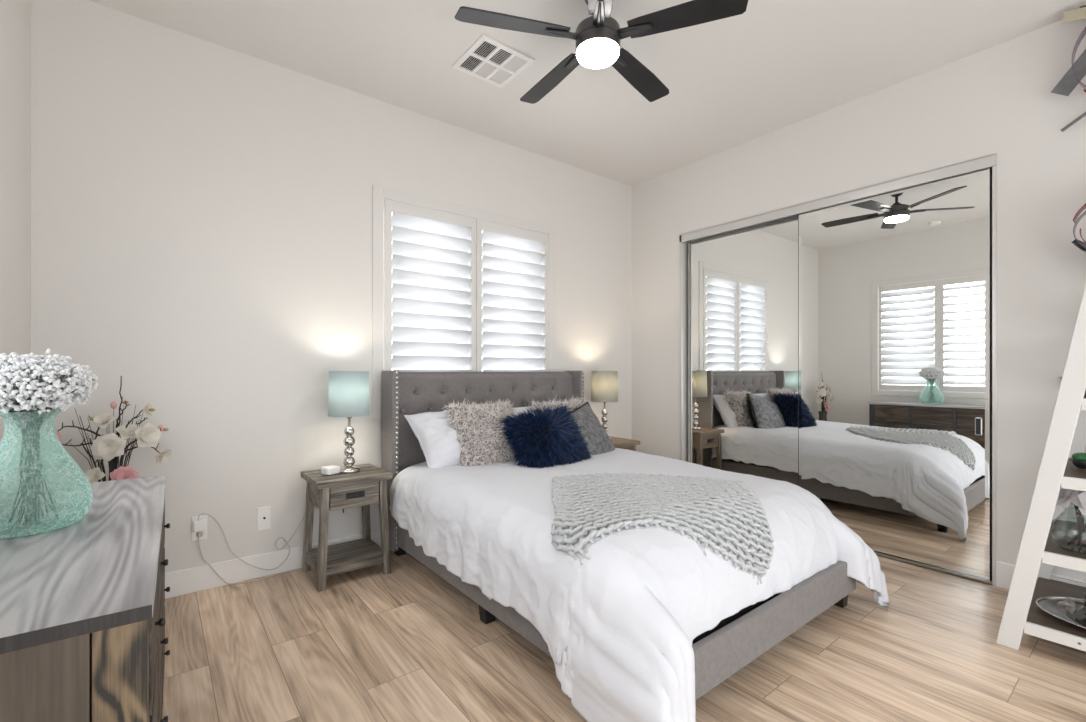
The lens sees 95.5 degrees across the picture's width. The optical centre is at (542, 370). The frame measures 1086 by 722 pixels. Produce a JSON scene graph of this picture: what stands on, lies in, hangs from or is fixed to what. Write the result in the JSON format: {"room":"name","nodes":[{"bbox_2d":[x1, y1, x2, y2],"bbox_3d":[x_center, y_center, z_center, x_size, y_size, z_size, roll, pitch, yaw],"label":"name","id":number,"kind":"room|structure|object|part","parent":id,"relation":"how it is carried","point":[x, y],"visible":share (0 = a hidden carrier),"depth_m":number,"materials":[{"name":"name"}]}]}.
{"room":"bedroom","nodes":[
{"label":"bedroom","id":0,"kind":"room"},
{"bbox_2d":[0,0,30,496],"bbox_3d":[-1.002,-0.310,0.431,0.120,3.050,4.716,0,0,-38],"label":"wall","id":1,"kind":"structure","parent":0,"point":[15,15],"depth_m":2.05,"materials":[{"name":"white paint"}]},
{"bbox_2d":[31,0,631,572],"bbox_3d":[-0.737,-0.310,3.727,4.609,3.050,0.140,0,0,-38],"label":"wall","id":2,"kind":"structure","parent":0,"point":[201,210],"depth_m":2.83,"materials":[{"name":"white paint"}]},
{"bbox_2d":[192,515,206,541],"bbox_3d":[-1.887,0.870,2.712,0.072,0.136,0.036,0,0,-38],"label":"wall outlet","id":3,"kind":"object","parent":2,"relation":"attached to","point":[200,526],"visible":1,"depth_m":2.71,"materials":[{"name":"white plastic"}]},
{"bbox_2d":[257,506,270,530],"bbox_3d":[-1.646,0.875,2.913,0.072,0.136,0.017,0,0,-38],"label":"cable plate","id":4,"kind":"object","parent":2,"relation":"attached to","point":[263,513],"visible":1,"depth_m":2.91,"materials":[{"name":"white plastic"}]},
{"bbox_2d":[165,530,380,598],"bbox_3d":[-0.760,1.147,3.611,4.189,0.135,0.014,0,0,-38],"label":"baseboard","id":5,"kind":"structure","parent":2,"relation":"attached to","point":[195,579],"depth_m":2.83,"materials":[{"name":"white"}]},
{"bbox_2d":[372,185,554,419],"bbox_3d":[-0.551,-0.456,3.841,1.591,1.582,0.159,0,0,-38],"label":"window","id":6,"kind":"structure","parent":2,"relation":"in","point":[436,261],"depth_m":3.69,"materials":[{"name":"white wood"}]},
{"bbox_3d":[-0.803,-0.456,3.586,0.713,1.424,0.032,0,0,-38],"label":"shutter panel","id":7,"kind":"part","parent":6,"relation":"part of","materials":[{"name":"white wood"}]},
{"bbox_3d":[-0.588,-0.456,3.888,1.491,1.482,0.040,0,0,-38],"label":"sash","id":8,"kind":"part","parent":6,"relation":"part of","materials":[{"name":"white wood"}]},
{"bbox_3d":[-0.240,-0.456,4.028,0.710,1.424,0.032,0,0,-38],"label":"shutter panel","id":9,"kind":"part","parent":6,"relation":"part of","materials":[{"name":"white wood"}]},
{"bbox_2d":[88,0,1085,185],"bbox_3d":[0.720,-1.885,1.872,4.609,0.100,4.856,0,0,-38],"label":"ceiling","id":10,"kind":"structure","parent":0,"point":[774,65],"depth_m":2.87,"materials":[{"name":"white paint"}]},
{"bbox_2d":[452,34,534,87],"bbox_3d":[-0.298,-1.823,2.937,0.356,0.025,0.356,0,0,-38],"label":"ceiling vent","id":11,"kind":"object","parent":10,"relation":"in","point":[489,60],"visible":1,"depth_m":2.92,"materials":[{"name":"white metal"}]},
{"bbox_3d":[-0.428,-1.829,2.936,0.086,0.007,0.137,0,0,-38],"label":"louvre panel","id":12,"kind":"part","parent":11,"relation":"part of","materials":[{"name":"white metal"}]},
{"bbox_3d":[-0.330,-1.829,2.811,0.086,0.007,0.137,0,0,-38],"label":"louvre panel","id":13,"kind":"part","parent":11,"relation":"part of","materials":[{"name":"white metal"}]},
{"bbox_3d":[-0.347,-1.829,3.000,0.081,0.008,0.132,0,0,-38],"label":"louvre panel","id":14,"kind":"part","parent":11,"relation":"part of","materials":[{"name":"white metal"}]},
{"bbox_3d":[-0.266,-1.829,3.064,0.086,0.007,0.137,0,0,-38],"label":"louvre panel","id":15,"kind":"part","parent":11,"relation":"part of","materials":[{"name":"white metal"}]},
{"bbox_3d":[-0.249,-1.829,2.875,0.081,0.006,0.134,0,0,-38],"label":"louvre panel","id":16,"kind":"part","parent":11,"relation":"part of","materials":[{"name":"white metal"}]},
{"bbox_3d":[-0.168,-1.829,2.938,0.086,0.007,0.137,0,0,-38],"label":"louvre panel","id":17,"kind":"part","parent":11,"relation":"part of","materials":[{"name":"white metal"}]},
{"bbox_2d":[455,0,747,103],"bbox_3d":[0.259,-1.663,2.393,1.285,0.343,1.266,0,0,-38],"label":"ceiling fan","id":18,"kind":"object","parent":10,"relation":"hanging from","point":[597,38],"visible":1,"depth_m":2.27,"materials":[{"name":"black"}]},
{"bbox_3d":[-0.137,-1.587,2.254,0.522,0.008,0.128,0,11,-14],"label":"blade","id":19,"kind":"part","parent":18,"relation":"part of","materials":[{"name":"black wood"}]},
{"bbox_3d":[0.043,-1.587,2.702,0.128,0.008,0.522,-13,7,-32],"label":"blade","id":20,"kind":"part","parent":18,"relation":"part of","materials":[{"name":"black wood"}]},
{"bbox_3d":[0.262,-1.507,2.354,0.202,0.030,0.202,0,0,-38],"label":"light globe","id":21,"kind":"part","parent":18,"relation":"part of","materials":[{"name":"white glass"}]},
{"bbox_3d":[0.234,-1.587,1.944,0.128,0.008,0.522,11,1,3],"label":"blade","id":22,"kind":"part","parent":18,"relation":"part of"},
{"bbox_3d":[0.525,-1.587,2.670,0.128,0.008,0.522,-14,-9,39],"label":"blade","id":23,"kind":"part","parent":18,"relation":"part of","materials":[{"name":"black wood"}]},
{"bbox_3d":[0.643,-1.587,2.202,0.522,0.008,0.128,0,-11,22],"label":"blade","id":24,"kind":"part","parent":18,"relation":"part of","materials":[{"name":"black wood"}]},
{"bbox_2d":[162,550,1085,721],"bbox_3d":[0.720,1.265,1.872,4.609,0.100,4.856,0,0,-38],"label":"floor","id":25,"kind":"structure","parent":0,"point":[405,644],"depth_m":2.07,"materials":[{"name":"brown wood"}]},
{"bbox_2d":[0,475,169,721],"bbox_3d":[-1.271,0.817,1.302,0.449,0.797,1.358,0,0,-37],"label":"dresser","id":26,"kind":"object","parent":25,"relation":"on","point":[82,603],"visible":0.98,"depth_m":0.92,"materials":[{"name":"grey wood"}]},
{"bbox_3d":[-0.919,0.809,0.749,0.344,0.731,0.022,0,0,-37],"label":"panel","id":27,"kind":"part","parent":26,"relation":"part of","materials":[{"name":"brown wood"}]},
{"bbox_2d":[0,409,92,538],"bbox_3d":[-1.363,0.262,1.311,0.248,0.312,0.248,0,0,-38],"label":"glass vase","id":28,"kind":"object","parent":26,"relation":"on","point":[43,527],"visible":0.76,"depth_m":1.32,"materials":[{"name":"teal glass"}]},
{"bbox_2d":[0,349,97,527],"bbox_3d":[-1.364,0.174,1.310,0.267,0.465,0.270,0,0,-29],"label":"bouquet","id":29,"kind":"object","parent":28,"relation":"in","point":[33,392],"visible":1,"depth_m":1.29,"materials":[{"name":"white plant"}]},
{"bbox_3d":[-1.001,0.558,0.979,0.364,0.200,0.370,0,0,-37],"label":"drawer","id":30,"kind":"part","parent":26,"relation":"part of","materials":[{"name":"wood"}]},
{"bbox_3d":[-1.118,0.830,1.417,0.022,0.771,1.289,0,0,-37],"label":"frame","id":31,"kind":"part","parent":26,"relation":"part of","materials":[{"name":"wood"}]},
{"bbox_3d":[-1.001,0.786,0.979,0.364,0.200,0.370,0,0,-37],"label":"drawer","id":32,"kind":"part","parent":26,"relation":"part of","materials":[{"name":"brown wood"}]},
{"bbox_3d":[-1.252,0.786,1.317,0.364,0.200,0.386,0,0,-37],"label":"drawer","id":33,"kind":"part","parent":26,"relation":"part of","materials":[{"name":"brown wood"}]},
{"bbox_3d":[-1.252,0.558,1.317,0.364,0.200,0.386,0,0,-37],"label":"drawer","id":34,"kind":"part","parent":26,"relation":"part of","materials":[{"name":"grey wood"}]},
{"bbox_3d":[-0.848,0.558,1.092,0.018,0.018,0.018,0,0,-37],"label":"knob","id":35,"kind":"part","parent":26,"relation":"part of","materials":[{"name":"black plastic"}]},
{"bbox_3d":[-1.252,1.014,1.317,0.364,0.200,0.386,0,0,-37],"label":"drawer","id":36,"kind":"part","parent":26,"relation":"part of","materials":[{"name":"brown wood"}]},
{"bbox_3d":[-1.503,0.558,1.656,0.364,0.200,0.370,0,0,-37],"label":"drawer","id":37,"kind":"part","parent":26,"relation":"part of","materials":[{"name":"grey wood"}]},
{"bbox_3d":[-1.503,0.786,1.656,0.364,0.200,0.370,0,0,-37],"label":"drawer","id":38,"kind":"part","parent":26,"relation":"part of","materials":[{"name":"grey wood"}]},
{"bbox_3d":[-1.503,1.014,1.656,0.364,0.200,0.370,0,0,-37],"label":"drawer","id":39,"kind":"part","parent":26,"relation":"part of","materials":[{"name":"wood"}]},
{"bbox_3d":[-1.099,0.558,1.431,0.018,0.018,0.018,0,0,-37],"label":"knob","id":40,"kind":"part","parent":26,"relation":"part of","materials":[{"name":"black plastic"}]},
{"bbox_3d":[-1.099,0.786,1.431,0.018,0.018,0.018,0,0,-37],"label":"knob","id":41,"kind":"part","parent":26,"relation":"part of","materials":[{"name":"black plastic"}]},
{"bbox_2d":[198,533,301,584],"bbox_3d":[-1.607,1.053,2.907,0.697,0.326,0.042,0,0,-38],"label":"lamp cord","id":42,"kind":"object","parent":25,"relation":"on","point":[199,533],"visible":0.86,"depth_m":2.79,"materials":[{"name":"beige plastic"}]},
{"bbox_2d":[301,464,392,591],"bbox_3d":[-1.188,0.915,2.977,0.420,0.600,0.400,0,0,-38],"label":"nightstand","id":43,"kind":"object","parent":25,"relation":"on","point":[366,487],"visible":0.99,"depth_m":2.90,"materials":[{"name":"grey wood"}]},
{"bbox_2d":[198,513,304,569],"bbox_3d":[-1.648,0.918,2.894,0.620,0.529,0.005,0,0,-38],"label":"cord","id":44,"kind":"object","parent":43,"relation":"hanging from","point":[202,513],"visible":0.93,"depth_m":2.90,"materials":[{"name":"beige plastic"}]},
{"bbox_3d":[-1.424,0.932,2.998,0.065,0.566,0.055,0,0,-38],"label":"leg","id":45,"kind":"part","parent":43,"relation":"part of","materials":[{"name":"grey wood"}]},
{"bbox_3d":[-1.223,0.932,2.743,0.065,0.566,0.055,0,0,-38],"label":"leg","id":46,"kind":"part","parent":43,"relation":"part of","materials":[{"name":"grey wood"}]},
{"bbox_2d":[321,465,339,475],"bbox_3d":[-1.262,0.592,2.931,0.084,0.046,0.090,0,0,32],"label":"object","id":47,"kind":"object","parent":43,"relation":"on","point":[329,470],"visible":1,"depth_m":2.90,"materials":[{"name":"white plastic"}]},
{"bbox_3d":[-1.188,1.121,2.977,0.392,0.049,0.366,0,0,-38],"label":"shelf frame","id":48,"kind":"part","parent":43,"relation":"part of","materials":[{"name":"grey wood"}]},
{"bbox_2d":[309,540,380,566],"bbox_3d":[-1.187,1.106,2.976,0.356,0.016,0.327,0,0,-38],"label":"shelf","id":49,"kind":"object","parent":43,"relation":"attached to","point":[355,553],"depth_m":2.94,"materials":[{"name":"grey wood"}]},
{"bbox_2d":[328,371,369,473],"bbox_3d":[-1.178,0.309,2.997,0.238,0.612,0.238,0,0,-38],"label":"table lamp","id":50,"kind":"object","parent":43,"relation":"on","point":[348,392],"visible":1,"depth_m":2.91,"materials":[{"name":"fabric"}]},
{"bbox_2d":[346,417,351,425],"bbox_3d":[-1.178,0.291,2.997,0.032,0.102,0.032,0,0,-38],"label":"socket","id":51,"kind":"object","parent":50,"relation":"attached to","point":[349,418],"depth_m":2.99,"materials":[{"name":"silver metal"}]},
{"bbox_3d":[-1.178,0.138,2.997,0.238,0.269,0.238,0,0,-38],"label":"lamp shade","id":52,"kind":"part","parent":50,"relation":"part of","materials":[{"name":"teal fabric"}]},
{"bbox_3d":[-1.179,0.720,2.966,0.274,0.133,0.318,0,0,-38],"label":"drawer","id":53,"kind":"part","parent":43,"relation":"part of","materials":[{"name":"grey wood"}]},
{"bbox_3d":[-1.080,0.716,2.840,0.104,0.035,0.007,0,0,-38],"label":"handle plate","id":54,"kind":"part","parent":43,"relation":"part of","materials":[{"name":"black plastic"}]},
{"bbox_3d":[-1.153,0.932,3.212,0.065,0.566,0.055,0,0,-38],"label":"leg","id":55,"kind":"part","parent":43,"relation":"part of","materials":[{"name":"grey wood"}]},
{"bbox_3d":[-0.952,0.932,2.956,0.065,0.566,0.055,0,0,-38],"label":"leg","id":56,"kind":"part","parent":43,"relation":"part of","materials":[{"name":"grey wood"}]},
{"bbox_2d":[381,371,855,699],"bbox_3d":[0.272,0.608,2.934,1.672,1.215,2.278,0,0,-38],"label":"bed","id":57,"kind":"object","parent":25,"relation":"on","point":[722,653],"visible":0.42,"depth_m":2.89,"materials":[{"name":"grey fabric"}]},
{"bbox_3d":[-0.945,1.163,3.270,0.070,0.105,0.070,0,0,-38],"label":"leg","id":58,"kind":"part","parent":57,"relation":"part of","materials":[{"name":"black plastic"}]},
{"bbox_3d":[-0.330,1.044,2.430,0.040,0.172,2.170,0,0,-38],"label":"rail","id":59,"kind":"part","parent":57,"relation":"part of","materials":[{"name":"grey fabric"}]},
{"bbox_3d":[-0.396,0.551,3.784,1.612,1.087,0.102,0,0,-38],"label":"headboard","id":60,"kind":"part","parent":57,"relation":"part of","materials":[{"name":"grey fabric"}]},
{"bbox_3d":[-0.269,1.163,2.402,0.070,0.105,0.070,0,0,-38],"label":"leg","id":61,"kind":"part","parent":57,"relation":"part of","materials":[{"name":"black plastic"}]},
{"bbox_2d":[692,593,780,643],"bbox_3d":[0.288,0.872,2.919,1.470,0.314,2.085,0,0,-38],"label":"mattress","id":62,"kind":"object","parent":57,"relation":"on","point":[724,622],"visible":0.02,"depth_m":1.96,"materials":[{"name":"black fabric"}]},
{"bbox_2d":[407,461,426,467],"bbox_3d":[-0.263,0.682,3.621,1.589,0.130,0.300,0,0,-38],"label":"sheet","id":63,"kind":"object","parent":62,"relation":"on","point":[425,462],"visible":0.02,"depth_m":3.32,"materials":[{"name":"white fabric"}]},
{"bbox_2d":[511,407,533,415],"bbox_3d":[0.071,0.470,3.859,0.683,0.417,0.367,0,0,-41],"label":"bed pillow","id":64,"kind":"object","parent":63,"relation":"on","point":[517,410],"visible":0.02,"depth_m":3.73,"materials":[{"name":"white fabric"}]},
{"bbox_2d":[441,398,517,465],"bbox_3d":[-0.369,0.452,3.273,0.593,0.544,0.364,0,0,-36],"label":"cushion","id":65,"kind":"object","parent":62,"relation":"on","point":[477,427],"visible":0.68,"depth_m":3.18,"materials":[{"name":"beige fur"}]},
{"bbox_2d":[526,393,583,411],"bbox_3d":[0.149,0.453,3.804,0.617,0.541,0.388,0,0,-33],"label":"cushion","id":66,"kind":"object","parent":62,"relation":"on","point":[572,404],"visible":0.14,"depth_m":3.83,"materials":[{"name":"beige fur"}]},
{"bbox_2d":[389,448,888,721],"bbox_3d":[0.401,0.900,2.803,1.872,0.626,2.133,0,0,-38],"label":"comforter","id":67,"kind":"object","parent":62,"relation":"on","point":[619,627],"visible":0.65,"depth_m":1.93,"materials":[{"name":"white fabric"}]},
{"bbox_2d":[404,410,460,467],"bbox_3d":[-0.538,0.457,3.323,0.684,0.382,0.386,0,0,-42],"label":"bed pillow","id":68,"kind":"object","parent":67,"relation":"on","point":[438,444],"visible":0.34,"depth_m":3.10,"materials":[{"name":"white fabric"}]},
{"bbox_2d":[499,403,592,468],"bbox_3d":[0.047,0.509,3.244,0.411,0.558,0.652,0,0,41],"label":"cushion","id":69,"kind":"object","parent":67,"relation":"on","point":[547,437],"visible":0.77,"depth_m":3.15,"materials":[{"name":"blue fabric"}]},
{"bbox_2d":[569,401,615,454],"bbox_3d":[0.303,0.501,3.620,0.307,0.544,0.594,0,0,39],"label":"cushion","id":70,"kind":"object","parent":67,"relation":"on","point":[598,441],"visible":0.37,"depth_m":3.59,"materials":[{"name":"grey fabric"}]},
{"bbox_2d":[551,473,773,584],"bbox_3d":[0.559,0.729,2.284,1.043,0.310,1.093,0,0,1],"label":"knitted throw","id":71,"kind":"object","parent":67,"relation":"on","point":[591,503],"visible":0.99,"depth_m":2.16,"materials":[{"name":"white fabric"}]},
{"bbox_3d":[0.967,1.044,2.057,1.618,0.172,0.040,0,0,-38],"label":"footboard","id":72,"kind":"part","parent":57,"relation":"part of","materials":[{"name":"grey fabric"}]},
{"bbox_3d":[1.540,1.163,2.564,0.070,0.105,0.070,0,0,-38],"label":"leg","id":73,"kind":"part","parent":57,"relation":"part of","materials":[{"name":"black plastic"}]},
{"bbox_2d":[609,436,639,450],"bbox_3d":[0.566,0.915,4.355,0.420,0.600,0.400,0,0,-38],"label":"nightstand","id":74,"kind":"object","parent":25,"relation":"on","point":[629,444],"visible":0.09,"depth_m":4.28,"materials":[{"name":"brown wood"}]},
{"bbox_2d":[591,371,617,439],"bbox_3d":[0.544,0.309,4.358,0.238,0.612,0.238,0,0,-38],"label":"table lamp","id":75,"kind":"object","parent":74,"relation":"on","point":[604,385],"visible":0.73,"depth_m":4.26,"materials":[{"name":"silver metal"}]},
{"bbox_3d":[0.544,0.138,4.358,0.238,0.269,0.238,0,0,-38],"label":"lamp shade","id":76,"kind":"part","parent":75,"relation":"part of","materials":[{"name":"grey fabric"}]},
{"bbox_3d":[0.575,0.720,4.344,0.274,0.133,0.318,0,0,-38],"label":"drawer","id":77,"kind":"part","parent":74,"relation":"part of","materials":[{"name":"brown wood"}]},
{"bbox_2d":[996,284,1085,651],"bbox_3d":[2.598,0.205,2.079,0.764,2.020,0.903,0,0,-38],"label":"ladder shelf","id":78,"kind":"object","parent":25,"relation":"on","point":[1033,579],"visible":0.92,"depth_m":2.09,"materials":[{"name":"white paint"}]},
{"bbox_2d":[1035,596,1085,628],"bbox_3d":[2.488,1.076,2.062,0.608,0.030,0.438,0,0,42],"label":"oval tray","id":79,"kind":"object","parent":78,"relation":"on","point":[1048,604],"visible":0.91,"depth_m":2.21,"materials":[{"name":"grey metal"}]},
{"bbox_2d":[1057,597,1085,613],"bbox_3d":[2.390,1.050,2.135,0.234,0.049,0.205,0,0,38],"label":"leaf garland","id":80,"kind":"object","parent":79,"relation":"on","point":[1069,601],"visible":1,"depth_m":2.19,"materials":[{"name":"silver metal"}]},
{"bbox_3d":[2.736,0.205,2.494,0.034,2.020,0.420,0,0,-38],"label":"rail","id":81,"kind":"part","parent":78,"relation":"part of","materials":[{"name":"white paint"}]},
{"bbox_2d":[1050,506,1083,553],"bbox_3d":[2.308,0.675,2.113,0.192,0.192,0.192,0,0,-38],"label":"glass bowl","id":82,"kind":"object","parent":78,"relation":"on","point":[1071,506],"visible":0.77,"depth_m":2.15,"materials":[{"name":"clear glass"}]},
{"bbox_2d":[1056,488,1085,548],"bbox_3d":[2.306,0.616,2.105,0.233,0.287,0.231,0,0,-38],"label":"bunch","id":83,"kind":"object","parent":82,"relation":"in","point":[1066,496],"visible":0.66,"depth_m":2.09,"materials":[{"name":"grey"}]},
{"bbox_2d":[1056,488,1078,507],"bbox_3d":[2.218,0.532,2.114,0.098,0.111,0.107,0,0,30],"label":"flower","id":84,"kind":"object","parent":83,"relation":"on","point":[1066,496],"depth_m":2.08,"materials":[{"name":"grey plant"}]},
{"bbox_2d":[1070,490,1085,514],"bbox_3d":[2.266,0.541,2.029,0.133,0.113,0.066,0,0,40],"label":"flower","id":85,"kind":"object","parent":83,"relation":"on","point":[1078,498],"depth_m":2.05,"materials":[{"name":"grey plant"}]},
{"bbox_2d":[1070,453,1085,468],"bbox_3d":[2.460,0.407,2.239,0.086,0.073,0.131,0,0,43],"label":"ornament","id":86,"kind":"object","parent":78,"relation":"on","point":[1078,460],"visible":1,"depth_m":2.22,"materials":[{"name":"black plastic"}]},
{"bbox_3d":[-2.063,0.905,2.360,0.190,0.620,0.190,0,0,-38],"label":"floor vase","id":87,"kind":"object","parent":25,"relation":"on","visible":0},
{"bbox_2d":[47,376,171,482],"bbox_3d":[-2.028,0.395,2.328,0.448,0.741,0.138,0,0,-38],"label":"flowers","id":88,"kind":"object","parent":87,"relation":"in","point":[109,447],"visible":0.86,"depth_m":2.32,"materials":[{"name":"grey plant"}]},
{"bbox_2d":[632,18,1085,580],"bbox_3d":[2.457,-0.310,3.148,0.300,3.050,4.716,0,0,-38],"label":"wall","id":89,"kind":"structure","parent":0,"point":[999,100],"depth_m":2.88,"materials":[{"name":"white paint"}]},
{"bbox_2d":[688,217,797,485],"bbox_3d":[1.645,0.023,4.067,0.023,2.360,1.044,0,0,-38],"label":"door","id":90,"kind":"structure","parent":89,"relation":"in","point":[743,284],"depth_m":4.04,"materials":[{"name":"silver metal"}]},
{"bbox_3d":[1.645,0.023,4.067,0.023,2.360,1.037,0,0,-38],"label":"frame","id":91,"kind":"part","parent":90,"relation":"part of","materials":[{"name":"silver metal"}]},
{"bbox_2d":[680,154,995,585],"bbox_3d":[1.937,-0.003,3.647,0.122,2.435,2.129,0,0,-38],"label":"trim","id":92,"kind":"structure","parent":89,"relation":"attached to","point":[987,161],"depth_m":3.15,"materials":[{"name":"white"}]},
{"bbox_2d":[798,167,990,580],"bbox_3d":[2.222,0.023,3.231,0.032,2.360,1.068,0,0,-38],"label":"door","id":93,"kind":"structure","parent":89,"relation":"in","point":[894,287],"depth_m":3.13,"materials":[{"name":"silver metal"}]},
{"bbox_3d":[2.512,0.323,2.845,0.012,0.100,0.028,0,0,-38],"label":"finger pull","id":94,"kind":"part","parent":93,"relation":"part of","materials":[{"name":"silver metal"}]},
{"bbox_2d":[875,552,991,584],"bbox_3d":[1.940,1.205,3.647,0.116,0.020,2.089,0,0,-38],"label":"trim","id":95,"kind":"structure","parent":89,"relation":"attached to","point":[876,553],"depth_m":2.99,"materials":[{"name":"silver metal"}]},
{"bbox_2d":[996,561,1085,589],"bbox_3d":[2.338,1.143,3.046,0.014,0.145,4.702,0,0,-38],"label":"baseboard","id":96,"kind":"structure","parent":89,"relation":"attached to","point":[1004,571],"depth_m":2.74,"materials":[{"name":"white"}]},
{"bbox_2d":[1051,6,1085,379],"bbox_3d":[2.823,-0.874,2.328,0.137,1.883,0.593,0,0,-38],"label":"wall sculpture","id":97,"kind":"object","parent":89,"relation":"attached to","point":[1076,73],"visible":0.98,"depth_m":2.47,"materials":[{"name":"grey metal"}]}
]}

